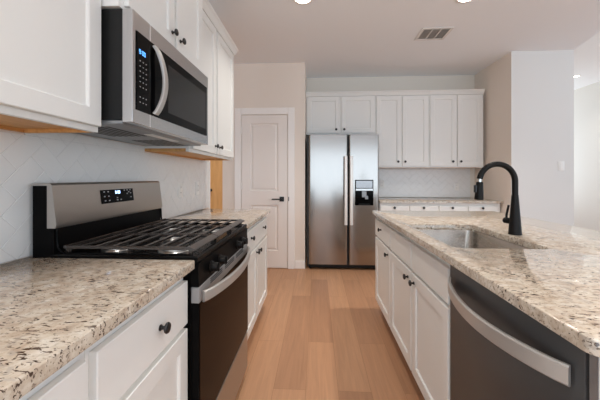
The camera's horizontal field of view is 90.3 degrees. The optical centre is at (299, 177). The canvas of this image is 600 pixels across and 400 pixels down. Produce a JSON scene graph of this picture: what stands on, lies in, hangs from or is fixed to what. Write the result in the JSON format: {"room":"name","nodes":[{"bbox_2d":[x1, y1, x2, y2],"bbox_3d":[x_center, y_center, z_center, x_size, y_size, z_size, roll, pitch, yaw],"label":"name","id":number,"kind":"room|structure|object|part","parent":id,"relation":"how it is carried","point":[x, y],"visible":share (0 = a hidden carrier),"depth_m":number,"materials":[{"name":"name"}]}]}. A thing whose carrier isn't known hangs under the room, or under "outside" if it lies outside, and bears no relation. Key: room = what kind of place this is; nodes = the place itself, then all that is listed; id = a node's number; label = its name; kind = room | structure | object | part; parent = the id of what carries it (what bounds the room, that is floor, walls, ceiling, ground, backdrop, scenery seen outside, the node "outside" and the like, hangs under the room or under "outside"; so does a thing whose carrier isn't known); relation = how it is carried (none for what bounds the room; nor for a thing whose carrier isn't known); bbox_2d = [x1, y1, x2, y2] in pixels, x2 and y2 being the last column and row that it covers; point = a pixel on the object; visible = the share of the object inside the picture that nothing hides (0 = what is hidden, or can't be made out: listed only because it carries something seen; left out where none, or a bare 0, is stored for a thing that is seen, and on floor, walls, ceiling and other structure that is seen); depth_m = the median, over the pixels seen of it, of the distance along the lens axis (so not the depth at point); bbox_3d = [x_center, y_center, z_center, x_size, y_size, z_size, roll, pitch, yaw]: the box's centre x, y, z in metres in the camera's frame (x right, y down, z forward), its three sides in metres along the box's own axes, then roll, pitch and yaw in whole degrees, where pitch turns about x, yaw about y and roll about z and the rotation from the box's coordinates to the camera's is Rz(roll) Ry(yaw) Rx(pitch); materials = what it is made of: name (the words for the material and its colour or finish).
{"room":"kitchen","nodes":[
{"label":"kitchen","id":0,"kind":"room"},
{"bbox_2d":[0,129,208,264],"bbox_3d":[-1.073,-0.164,1.236,0.120,2.743,3.550,0,0,3],"label":"wall","id":1,"kind":"structure","parent":0,"point":[1,130],"depth_m":1.53,"materials":[{"name":"beige paint"}]},
{"bbox_2d":[0,0,100,132],"bbox_3d":[-0.879,-0.675,0.864,0.304,1.023,0.457,0,0,3],"label":"upper cabinet","id":2,"kind":"object","parent":1,"relation":"attached to","point":[50,50],"visible":1,"depth_m":0.90,"materials":[{"name":"white wood"}]},
{"bbox_3d":[-0.899,-0.174,0.865,0.266,0.020,0.457,0,0,3],"label":"panel","id":3,"kind":"part","parent":2,"relation":"part of","materials":[{"name":"brown wood"}]},
{"bbox_2d":[24,133,144,151],"bbox_3d":[-0.995,-0.177,1.485,0.008,0.037,0.765,0,0,3],"label":"trim","id":4,"kind":"structure","parent":1,"relation":"attached to","point":[70,137],"depth_m":1.41,"materials":[{"name":"white tile"}]},
{"bbox_2d":[0,131,209,263],"bbox_3d":[-0.994,0.067,1.513,0.008,0.450,2.970,0,0,3],"label":"backsplash","id":5,"kind":"structure","parent":1,"relation":"attached to","point":[25,160],"depth_m":1.28,"materials":[{"name":"white tile"}]},
{"bbox_2d":[101,0,201,71],"bbox_3d":[-0.791,-0.908,1.473,0.412,0.568,0.767,0,0,3],"label":"upper cabinet","id":6,"kind":"object","parent":1,"relation":"attached to","point":[179,22],"visible":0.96,"depth_m":1.49,"materials":[{"name":"white wood"}]},
{"bbox_3d":[-0.635,-0.883,1.289,0.019,0.488,0.360,0,0,3],"label":"door","id":7,"kind":"part","parent":6,"relation":"part of","materials":[{"name":"white wood"}]},
{"bbox_3d":[-0.603,-0.702,1.441,0.029,0.032,0.033,0,0,3],"label":"knob","id":8,"kind":"part","parent":6,"relation":"part of","materials":[{"name":"black metal"}]},
{"bbox_3d":[-0.598,-0.697,1.526,0.029,0.032,0.033,0,0,3],"label":"knob","id":9,"kind":"part","parent":6,"relation":"part of","materials":[{"name":"black metal"}]},
{"bbox_3d":[-0.615,-0.883,1.660,0.019,0.488,0.334,0,0,3],"label":"door","id":10,"kind":"part","parent":6,"relation":"part of","materials":[{"name":"white wood"}]},
{"bbox_2d":[178,183,182,197],"bbox_3d":[-0.939,0.096,2.346,0.008,0.116,0.072,0,0,3],"label":"wall outlet","id":11,"kind":"object","parent":1,"relation":"attached to","point":[180,185],"visible":1,"depth_m":2.34,"materials":[{"name":"white plastic"}]},
{"bbox_2d":[144,0,238,159],"bbox_3d":[-0.780,-0.691,2.364,0.336,1.053,1.010,0,0,3],"label":"upper cabinet","id":12,"kind":"object","parent":1,"relation":"attached to","point":[219,50],"visible":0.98,"depth_m":2.34,"materials":[{"name":"white wood"}]},
{"bbox_3d":[-0.816,-0.174,2.341,0.266,0.020,0.960,0,0,3],"label":"panel","id":13,"kind":"part","parent":12,"relation":"part of","materials":[{"name":"brown wood"}]},
{"bbox_3d":[-0.668,-0.665,2.092,0.019,0.963,0.433,0,0,3],"label":"door","id":14,"kind":"part","parent":12,"relation":"part of","materials":[{"name":"white wood"}]},
{"bbox_3d":[-0.780,-1.187,2.364,0.336,0.060,1.010,0,0,3],"label":"crown molding","id":15,"kind":"part","parent":12,"relation":"part of","materials":[{"name":"white wood"}]},
{"bbox_3d":[-0.641,-0.665,2.568,0.019,0.963,0.448,0,0,3],"label":"door","id":16,"kind":"part","parent":12,"relation":"part of","materials":[{"name":"white wood"}]},
{"bbox_2d":[196,182,198,194],"bbox_3d":[-0.920,0.092,2.685,0.008,0.116,0.072,0,0,3],"label":"wall outlet","id":17,"kind":"object","parent":1,"relation":"attached to","point":[197,183],"visible":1,"depth_m":2.67,"materials":[{"name":"white plastic"}]},
{"bbox_2d":[78,8,207,145],"bbox_3d":[-0.769,-0.406,1.474,0.438,0.424,0.757,0,0,3],"label":"microwave","id":18,"kind":"object","parent":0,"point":[152,94],"visible":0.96,"depth_m":1.21,"materials":[{"name":"silver metal"}]},
{"bbox_3d":[-0.580,-0.398,1.241,0.028,0.281,0.075,0,0,34],"label":"handle","id":19,"kind":"part","parent":18,"relation":"part of","materials":[{"name":"silver metal"}]},
{"bbox_3d":[-0.608,-0.410,1.465,0.039,0.416,0.757,0,0,3],"label":"frame","id":20,"kind":"part","parent":18,"relation":"part of","materials":[{"name":"silver metal"}]},
{"bbox_3d":[-0.587,-0.401,1.461,0.003,0.294,0.708,0,0,3],"label":"glass","id":21,"kind":"part","parent":18,"relation":"part of","materials":[{"name":"black glass"}]},
{"bbox_2d":[223,62,306,267],"bbox_3d":[-0.469,-0.164,4.378,1.116,2.743,0.750,0,0,3],"label":"wall","id":22,"kind":"structure","parent":0,"point":[258,85],"depth_m":4.00,"materials":[{"name":"beige paint"}]},
{"bbox_2d":[234,107,294,268],"bbox_3d":[-0.475,0.138,3.988,0.807,2.141,0.027,0,0,3],"label":"trim","id":23,"kind":"structure","parent":22,"relation":"attached to","point":[290,111],"depth_m":3.96,"materials":[{"name":"white"}]},
{"bbox_2d":[241,115,288,267],"bbox_3d":[-0.469,0.182,3.968,0.649,2.028,0.094,0,0,3],"label":"door","id":24,"kind":"structure","parent":22,"relation":"in","point":[264,185],"depth_m":3.99,"materials":[{"name":"white paint"}]},
{"bbox_2d":[295,261,304,268],"bbox_3d":[-0.491,1.155,3.996,1.116,0.105,0.013,0,0,3],"label":"baseboard","id":25,"kind":"structure","parent":22,"relation":"attached to","point":[298,264],"depth_m":3.96,"materials":[{"name":"white wood"}]},
{"bbox_2d":[235,257,424,399],"bbox_3d":[1.212,1.258,1.986,9.000,0.100,12.300,0,0,3],"label":"floor","id":26,"kind":"structure","parent":0,"point":[317,333],"depth_m":2.16,"materials":[{"name":"brown wood"}]},
{"bbox_2d":[19,351,85,399],"bbox_3d":[-0.737,0.766,0.326,0.648,0.883,0.609,0,0,3],"label":"base cabinet","id":27,"kind":"object","parent":26,"relation":"on","point":[69,382],"visible":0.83,"depth_m":0.55,"materials":[{"name":"white wood"}]},
{"bbox_2d":[0,258,194,399],"bbox_3d":[-0.723,0.309,0.549,0.636,0.030,1.077,0,0,3],"label":"countertop","id":28,"kind":"structure","parent":27,"relation":"on","point":[52,310],"depth_m":0.70,"materials":[{"name":"beige stone"}]},
{"bbox_2d":[84,278,187,399],"bbox_3d":[-0.707,0.766,0.858,0.648,0.883,0.455,0,0,3],"label":"base cabinet","id":29,"kind":"object","parent":26,"relation":"on","point":[145,357],"visible":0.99,"depth_m":0.81,"materials":[{"name":"white wood"}]},
{"bbox_3d":[-0.422,0.809,0.845,0.019,0.547,0.439,0,0,3],"label":"door","id":30,"kind":"part","parent":29,"relation":"part of","materials":[{"name":"white wood"}]},
{"bbox_3d":[-0.396,0.440,0.875,0.029,0.032,0.033,0,0,3],"label":"knob","id":31,"kind":"part","parent":29,"relation":"part of","materials":[{"name":"black metal"}]},
{"bbox_2d":[32,181,249,399],"bbox_3d":[-0.627,0.614,1.470,0.697,1.188,0.760,0,0,3],"label":"gas range","id":32,"kind":"object","parent":26,"relation":"on","point":[123,219],"visible":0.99,"depth_m":1.27,"materials":[{"name":"black"}]},
{"bbox_3d":[-0.928,0.104,1.487,0.094,0.168,0.760,0,0,3],"label":"backguard panel","id":33,"kind":"part","parent":32,"relation":"part of","materials":[{"name":"silver metal"}]},
{"bbox_3d":[-0.762,0.289,1.244,0.116,0.012,0.116,0,0,3],"label":"burner","id":34,"kind":"part","parent":32,"relation":"part of","materials":[{"name":"silver metal"}]},
{"bbox_3d":[-0.892,0.087,1.465,0.009,0.063,0.238,0,0,3],"label":"control panel","id":35,"kind":"part","parent":32,"relation":"part of","materials":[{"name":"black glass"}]},
{"bbox_3d":[-0.655,0.237,1.098,0.511,0.095,0.008,0,0,3],"label":"rim trim","id":36,"kind":"part","parent":32,"relation":"part of","materials":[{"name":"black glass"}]},
{"bbox_2d":[50,223,246,262],"bbox_3d":[-0.626,0.295,1.470,0.557,0.024,0.759,0,0,3],"label":"cooktop","id":37,"kind":"object","parent":32,"relation":"in","point":[203,254],"depth_m":1.20,"materials":[{"name":"black metal"}]},
{"bbox_3d":[-0.512,0.289,1.230,0.136,0.012,0.136,0,0,3],"label":"burner","id":38,"kind":"part","parent":32,"relation":"part of","materials":[{"name":"silver metal"}]},
{"bbox_3d":[-0.614,0.237,1.843,0.511,0.095,0.008,0,0,3],"label":"rim trim","id":39,"kind":"part","parent":32,"relation":"part of","materials":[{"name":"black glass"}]},
{"bbox_3d":[-0.487,0.289,1.690,0.132,0.012,0.132,0,0,3],"label":"burner","id":40,"kind":"part","parent":32,"relation":"part of","materials":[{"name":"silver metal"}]},
{"bbox_3d":[-0.339,0.356,1.196,0.035,0.048,0.048,0,0,3],"label":"burner knob","id":41,"kind":"part","parent":32,"relation":"part of","materials":[{"name":"black plastic"}]},
{"bbox_3d":[-0.358,0.693,1.455,0.030,0.474,0.754,0,0,3],"label":"oven door","id":42,"kind":"part","parent":32,"relation":"part of","materials":[{"name":"black"}]},
{"bbox_3d":[-0.358,0.425,1.455,0.030,0.059,0.754,0,0,3],"label":"door rail","id":43,"kind":"part","parent":32,"relation":"part of","materials":[{"name":"silver metal"}]},
{"bbox_3d":[-0.358,0.351,1.455,0.030,0.086,0.758,0,0,3],"label":"panel","id":44,"kind":"part","parent":32,"relation":"part of","materials":[{"name":"black metal"}]},
{"bbox_3d":[-0.334,0.356,1.296,0.035,0.048,0.048,0,0,3],"label":"burner knob","id":45,"kind":"part","parent":32,"relation":"part of","materials":[{"name":"black plastic"}]},
{"bbox_3d":[-0.342,0.691,1.454,0.002,0.470,0.750,0,0,3],"label":"door glass","id":46,"kind":"part","parent":32,"relation":"part of","materials":[{"name":"black glass"}]},
{"bbox_3d":[-0.309,0.439,1.454,0.061,0.047,0.724,0,0,3],"label":"handle","id":47,"kind":"part","parent":32,"relation":"part of","materials":[{"name":"silver metal"}]},
{"bbox_3d":[-0.358,1.048,1.455,0.030,0.211,0.754,0,0,3],"label":"storage drawer","id":48,"kind":"part","parent":32,"relation":"part of","materials":[{"name":"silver metal"}]},
{"bbox_3d":[-0.317,0.356,1.585,0.035,0.048,0.048,0,0,3],"label":"burner knob","id":49,"kind":"part","parent":32,"relation":"part of","materials":[{"name":"black plastic"}]},
{"bbox_3d":[-0.312,0.356,1.685,0.035,0.048,0.048,0,0,3],"label":"burner knob","id":50,"kind":"part","parent":32,"relation":"part of","materials":[{"name":"black plastic"}]},
{"bbox_2d":[247,217,266,339],"bbox_3d":[-0.625,0.766,2.335,0.648,0.883,0.950,0,0,3],"label":"base cabinet","id":51,"kind":"object","parent":26,"relation":"on","point":[256,234],"visible":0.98,"depth_m":2.28,"materials":[{"name":"white wood"}]},
{"bbox_2d":[169,209,269,228],"bbox_3d":[-0.624,0.309,2.341,0.636,0.030,0.965,0,0,3],"label":"countertop","id":52,"kind":"structure","parent":51,"relation":"on","point":[250,217],"depth_m":2.33,"materials":[{"name":"beige stone"}]},
{"bbox_3d":[-0.353,0.809,2.087,0.019,0.547,0.448,0,0,3],"label":"door","id":53,"kind":"part","parent":51,"relation":"part of","materials":[{"name":"white wood"}]},
{"bbox_3d":[-0.340,0.442,2.318,0.019,0.152,0.912,0,0,3],"label":"drawer","id":54,"kind":"part","parent":51,"relation":"part of","materials":[{"name":"white wood"}]},
{"bbox_3d":[-0.327,0.809,2.551,0.019,0.547,0.446,0,0,3],"label":"door","id":55,"kind":"part","parent":51,"relation":"part of","materials":[{"name":"white wood"}]},
{"bbox_2d":[307,134,378,268],"bbox_3d":[0.573,0.323,4.188,0.935,1.770,0.733,0,0,3],"label":"refrigerator","id":56,"kind":"object","parent":26,"relation":"on","point":[343,170],"visible":0.97,"depth_m":3.89,"materials":[{"name":"grey metal"}]},
{"bbox_3d":[0.369,0.285,3.936,0.505,1.695,0.070,0,0,3],"label":"door","id":57,"kind":"part","parent":56,"relation":"part of","materials":[{"name":"silver metal"}]},
{"bbox_3d":[0.591,0.163,3.855,0.038,0.890,0.069,0,0,3],"label":"handle","id":58,"kind":"part","parent":56,"relation":"part of","materials":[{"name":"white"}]},
{"bbox_3d":[0.662,0.163,3.851,0.038,0.890,0.069,0,0,3],"label":"handle","id":59,"kind":"part","parent":56,"relation":"part of","materials":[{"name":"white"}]},
{"bbox_3d":[0.833,0.285,3.910,0.386,1.695,0.070,0,0,3],"label":"door","id":60,"kind":"part","parent":56,"relation":"part of","materials":[{"name":"silver metal"}]},
{"bbox_3d":[0.832,0.154,3.863,0.220,0.028,0.008,0,0,3],"label":"dispenser trim","id":61,"kind":"part","parent":56,"relation":"part of","materials":[{"name":"silver metal"}]},
{"bbox_2d":[375,217,392,326],"bbox_3d":[0.958,0.766,2.409,0.648,0.883,0.553,0,0,3],"label":"base cabinet","id":62,"kind":"object","parent":26,"relation":"on","point":[382,229],"visible":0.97,"depth_m":2.40,"materials":[{"name":"white wood"}]},
{"bbox_3d":[0.672,0.437,2.420,0.019,0.142,0.524,0,0,3],"label":"drawer","id":63,"kind":"part","parent":62,"relation":"part of","materials":[{"name":"white wood"}]},
{"bbox_2d":[379,203,437,210],"bbox_3d":[1.428,0.766,4.177,0.742,0.883,0.696,0,0,3],"label":"base cabinet","id":64,"kind":"object","parent":26,"relation":"on","point":[382,206],"visible":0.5,"depth_m":3.87,"materials":[{"name":"white wood"}]},
{"bbox_3d":[1.229,0.442,3.878,0.356,0.152,0.019,0,0,3],"label":"drawer","id":65,"kind":"part","parent":64,"relation":"part of","materials":[{"name":"white wood"}]},
{"bbox_3d":[1.596,0.442,3.857,0.346,0.152,0.019,0,0,3],"label":"drawer","id":66,"kind":"part","parent":64,"relation":"part of","materials":[{"name":"white wood"}]},
{"bbox_2d":[390,228,449,399],"bbox_3d":[0.915,0.766,1.653,0.648,0.883,0.959,0,0,3],"label":"base cabinet","id":67,"kind":"object","parent":26,"relation":"on","point":[419,296],"visible":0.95,"depth_m":1.51,"materials":[{"name":"white wood"}]},
{"bbox_3d":[0.643,0.437,1.907,0.019,0.142,0.464,0,0,3],"label":"drawer","id":68,"kind":"part","parent":67,"relation":"part of","materials":[{"name":"white wood"}]},
{"bbox_3d":[0.643,0.805,1.907,0.019,0.555,0.464,0,0,3],"label":"door","id":69,"kind":"part","parent":67,"relation":"part of","materials":[{"name":"white wood"}]},
{"bbox_3d":[0.617,0.437,1.430,0.019,0.142,0.460,0,0,3],"label":"drawer","id":70,"kind":"part","parent":67,"relation":"part of","materials":[{"name":"white wood"}]},
{"bbox_3d":[0.617,0.805,1.430,0.019,0.555,0.460,0,0,3],"label":"door","id":71,"kind":"part","parent":67,"relation":"part of","materials":[{"name":"white wood"}]},
{"bbox_2d":[372,211,599,357],"bbox_3d":[1.119,0.309,1.579,1.062,0.030,2.158,0,0,3],"label":"countertop","id":72,"kind":"structure","parent":67,"relation":"on","point":[555,281],"depth_m":1.02,"materials":[{"name":"stone"}]},
{"bbox_2d":[418,229,529,248],"bbox_3d":[0.866,0.430,1.562,0.415,0.209,0.665,0,0,3],"label":"sink","id":73,"kind":"object","parent":72,"relation":"in","point":[459,238],"visible":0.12,"depth_m":1.86,"materials":[{"name":"silver metal"}]},
{"bbox_2d":[474,161,521,235],"bbox_3d":[1.028,0.104,1.563,0.236,0.379,0.083,0,0,3],"label":"kitchen faucet","id":74,"kind":"object","parent":72,"relation":"on","point":[514,220],"visible":1,"depth_m":1.54,"materials":[{"name":"black metal"}]},
{"bbox_3d":[1.026,0.002,1.552,0.205,0.175,0.028,0,0,3],"label":"spout","id":75,"kind":"part","parent":74,"relation":"part of","materials":[{"name":"black metal"}]},
{"bbox_3d":[1.097,0.192,1.578,0.031,0.099,0.039,0,0,-30],"label":"handle","id":76,"kind":"part","parent":74,"relation":"part of","materials":[{"name":"black metal"}]},
{"bbox_2d":[438,203,499,211],"bbox_3d":[2.186,0.766,4.135,0.774,0.883,0.696,0,0,3],"label":"base cabinet","id":77,"kind":"object","parent":26,"relation":"on","point":[495,207],"visible":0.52,"depth_m":3.82,"materials":[{"name":"white wood"}]},
{"bbox_2d":[379,197,502,202],"bbox_3d":[1.821,0.309,4.156,1.539,0.030,0.681,0,0,3],"label":"countertop","id":78,"kind":"structure","parent":77,"relation":"on","point":[381,199],"depth_m":3.87,"materials":[{"name":"beige stone"}]},
{"bbox_3d":[1.968,0.442,3.837,0.347,0.152,0.019,0,0,3],"label":"drawer","id":79,"kind":"part","parent":77,"relation":"part of","materials":[{"name":"white wood"}]},
{"bbox_3d":[2.339,0.442,3.816,0.365,0.152,0.019,0,0,3],"label":"drawer","id":80,"kind":"part","parent":77,"relation":"part of","materials":[{"name":"white wood"}]},
{"bbox_2d":[448,265,588,399],"bbox_3d":[0.836,0.767,0.870,0.666,0.871,0.596,0,0,3],"label":"dishwasher","id":81,"kind":"object","parent":26,"relation":"on","point":[498,351],"visible":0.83,"depth_m":0.82,"materials":[{"name":"grey metal"}]},
{"bbox_2d":[589,354,599,399],"bbox_3d":[0.868,0.766,0.550,0.620,0.883,0.024,0,0,3],"label":"island end panel","id":82,"kind":"object","parent":26,"relation":"on","point":[594,362],"visible":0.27,"depth_m":0.56,"materials":[{"name":"white wood"}]},
{"bbox_2d":[307,75,474,197],"bbox_3d":[1.360,-0.164,4.591,2.512,2.743,0.120,0,0,3],"label":"wall","id":83,"kind":"structure","parent":0,"point":[455,81],"depth_m":4.53,"materials":[{"name":"beige paint"}]},
{"bbox_2d":[306,91,375,135],"bbox_3d":[0.586,-0.920,4.393,0.982,0.604,0.360,0,0,3],"label":"upper cabinet","id":84,"kind":"object","parent":83,"relation":"attached to","point":[347,113],"visible":1,"depth_m":4.25,"materials":[{"name":"white wood"}]},
{"bbox_3d":[0.334,-0.896,4.267,0.468,0.516,0.019,0,0,3],"label":"door","id":85,"kind":"part","parent":84,"relation":"part of","materials":[{"name":"white wood"}]},
{"bbox_3d":[0.577,-1.192,4.238,0.982,0.060,0.050,0,0,3],"label":"crown molding","id":86,"kind":"part","parent":84,"relation":"part of","materials":[{"name":"white wood"}]},
{"bbox_3d":[0.822,-0.896,4.240,0.466,0.516,0.019,0,0,3],"label":"door","id":87,"kind":"part","parent":84,"relation":"part of","materials":[{"name":"white wood"}]},
{"bbox_2d":[379,180,383,187],"bbox_3d":[1.238,0.096,4.526,0.072,0.116,0.008,0,0,3],"label":"wall outlet","id":88,"kind":"object","parent":83,"relation":"attached to","point":[381,182],"visible":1,"depth_m":4.52,"materials":[{"name":"white plastic"}]},
{"bbox_2d":[375,90,429,167],"bbox_3d":[1.446,-0.683,4.345,0.738,1.078,0.360,0,0,3],"label":"upper cabinet","id":89,"kind":"object","parent":83,"relation":"attached to","point":[401,116],"visible":0.94,"depth_m":4.20,"materials":[{"name":"white wood"}]},
{"bbox_3d":[1.254,-0.659,4.216,0.344,0.990,0.019,0,0,3],"label":"door","id":90,"kind":"part","parent":89,"relation":"part of","materials":[{"name":"white wood"}]},
{"bbox_3d":[1.438,-1.192,4.190,0.738,0.060,0.050,0,0,3],"label":"crown molding","id":91,"kind":"part","parent":89,"relation":"part of","materials":[{"name":"white wood"}]},
{"bbox_3d":[1.618,-0.659,4.196,0.355,0.990,0.019,0,0,3],"label":"door","id":92,"kind":"part","parent":89,"relation":"part of","materials":[{"name":"white wood"}]},
{"bbox_2d":[379,168,469,196],"bbox_3d":[1.823,0.067,4.502,1.440,0.450,0.008,0,0,3],"label":"backsplash","id":93,"kind":"structure","parent":83,"relation":"attached to","point":[398,182],"depth_m":4.50,"materials":[{"name":"white tile"}]},
{"bbox_2d":[429,89,484,167],"bbox_3d":[2.187,-0.683,4.303,0.742,1.078,0.360,0,0,3],"label":"upper cabinet","id":94,"kind":"object","parent":83,"relation":"attached to","point":[455,115],"visible":0.98,"depth_m":4.16,"materials":[{"name":"white wood"}]},
{"bbox_3d":[2.002,-0.659,4.174,0.357,0.990,0.019,0,0,3],"label":"door","id":95,"kind":"part","parent":94,"relation":"part of","materials":[{"name":"white wood"}]},
{"bbox_3d":[2.178,-1.192,4.149,0.742,0.060,0.050,0,0,3],"label":"crown molding","id":96,"kind":"part","parent":94,"relation":"part of","materials":[{"name":"white wood"}]},
{"bbox_3d":[2.358,-0.659,4.154,0.323,0.990,0.019,0,0,3],"label":"door","id":97,"kind":"part","parent":94,"relation":"part of","materials":[{"name":"white wood"}]},
{"bbox_2d":[208,0,599,77],"bbox_3d":[-0.042,-1.615,2.055,6.487,0.160,12.300,0,0,3],"label":"ceiling","id":98,"kind":"structure","parent":0,"point":[333,38],"depth_m":3.11,"materials":[{"name":"white paint"}]},
{"bbox_2d":[293,0,312,4],"bbox_3d":[0.025,-1.530,2.548,0.184,0.010,0.184,0,0,3],"label":"recessed light","id":99,"kind":"object","parent":98,"relation":"in","point":[302,2],"visible":1,"depth_m":2.59,"materials":[{"name":"white plastic"}]},
{"bbox_2d":[414,27,453,40],"bbox_3d":[1.420,-1.531,3.179,0.317,0.008,0.270,0,0,3],"label":"ceiling vent","id":100,"kind":"object","parent":98,"relation":"in","point":[438,33],"visible":1,"depth_m":3.17,"materials":[{"name":"white metal"}]},
{"bbox_2d":[455,0,471,2],"bbox_3d":[1.413,-1.530,2.525,0.184,0.010,0.184,0,0,3],"label":"recessed light","id":101,"kind":"object","parent":98,"relation":"in","point":[457,1],"visible":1,"depth_m":2.58,"materials":[{"name":"white plastic"}]},
{"bbox_2d":[475,50,573,225],"bbox_3d":[2.956,-0.164,4.122,0.725,2.743,1.040,0,0,3],"label":"wall partition","id":102,"kind":"structure","parent":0,"point":[528,96],"depth_m":3.61,"materials":[{"name":"white paint"}]},
{"bbox_2d":[558,161,563,170],"bbox_3d":[3.140,-0.142,3.585,0.072,0.116,0.010,0,0,3],"label":"light switch","id":103,"kind":"object","parent":102,"relation":"attached to","point":[560,163],"visible":1,"depth_m":3.58,"materials":[{"name":"white plastic"}]},
{"bbox_2d":[574,81,599,230],"bbox_3d":[5.760,-0.317,5.238,0.120,3.050,5.100,0,0,3],"label":"wall","id":104,"kind":"structure","parent":0,"point":[587,98],"depth_m":5.96,"materials":[{"name":"beige paint"}]},
{"bbox_2d":[574,32,599,89],"bbox_3d":[4.208,-1.892,1.819,3.000,0.100,12.300,0,0,3],"label":"ceiling","id":105,"kind":"structure","parent":0,"point":[587,55],"depth_m":4.77,"materials":[{"name":"white paint"}]},
{"bbox_3d":[-1.995,-0.163,6.220,2.125,2.743,0.100,0,0,3],"label":"wall","id":106,"kind":"structure","parent":0,"visible":0},
{"bbox_2d":[210,160,222,208],"bbox_3d":[-1.544,0.183,6.090,0.840,2.030,0.102,0,0,3],"label":"door","id":107,"kind":"structure","parent":106,"relation":"in","point":[216,166],"depth_m":6.12,"materials":[{"name":"brown wood"}]}
]}

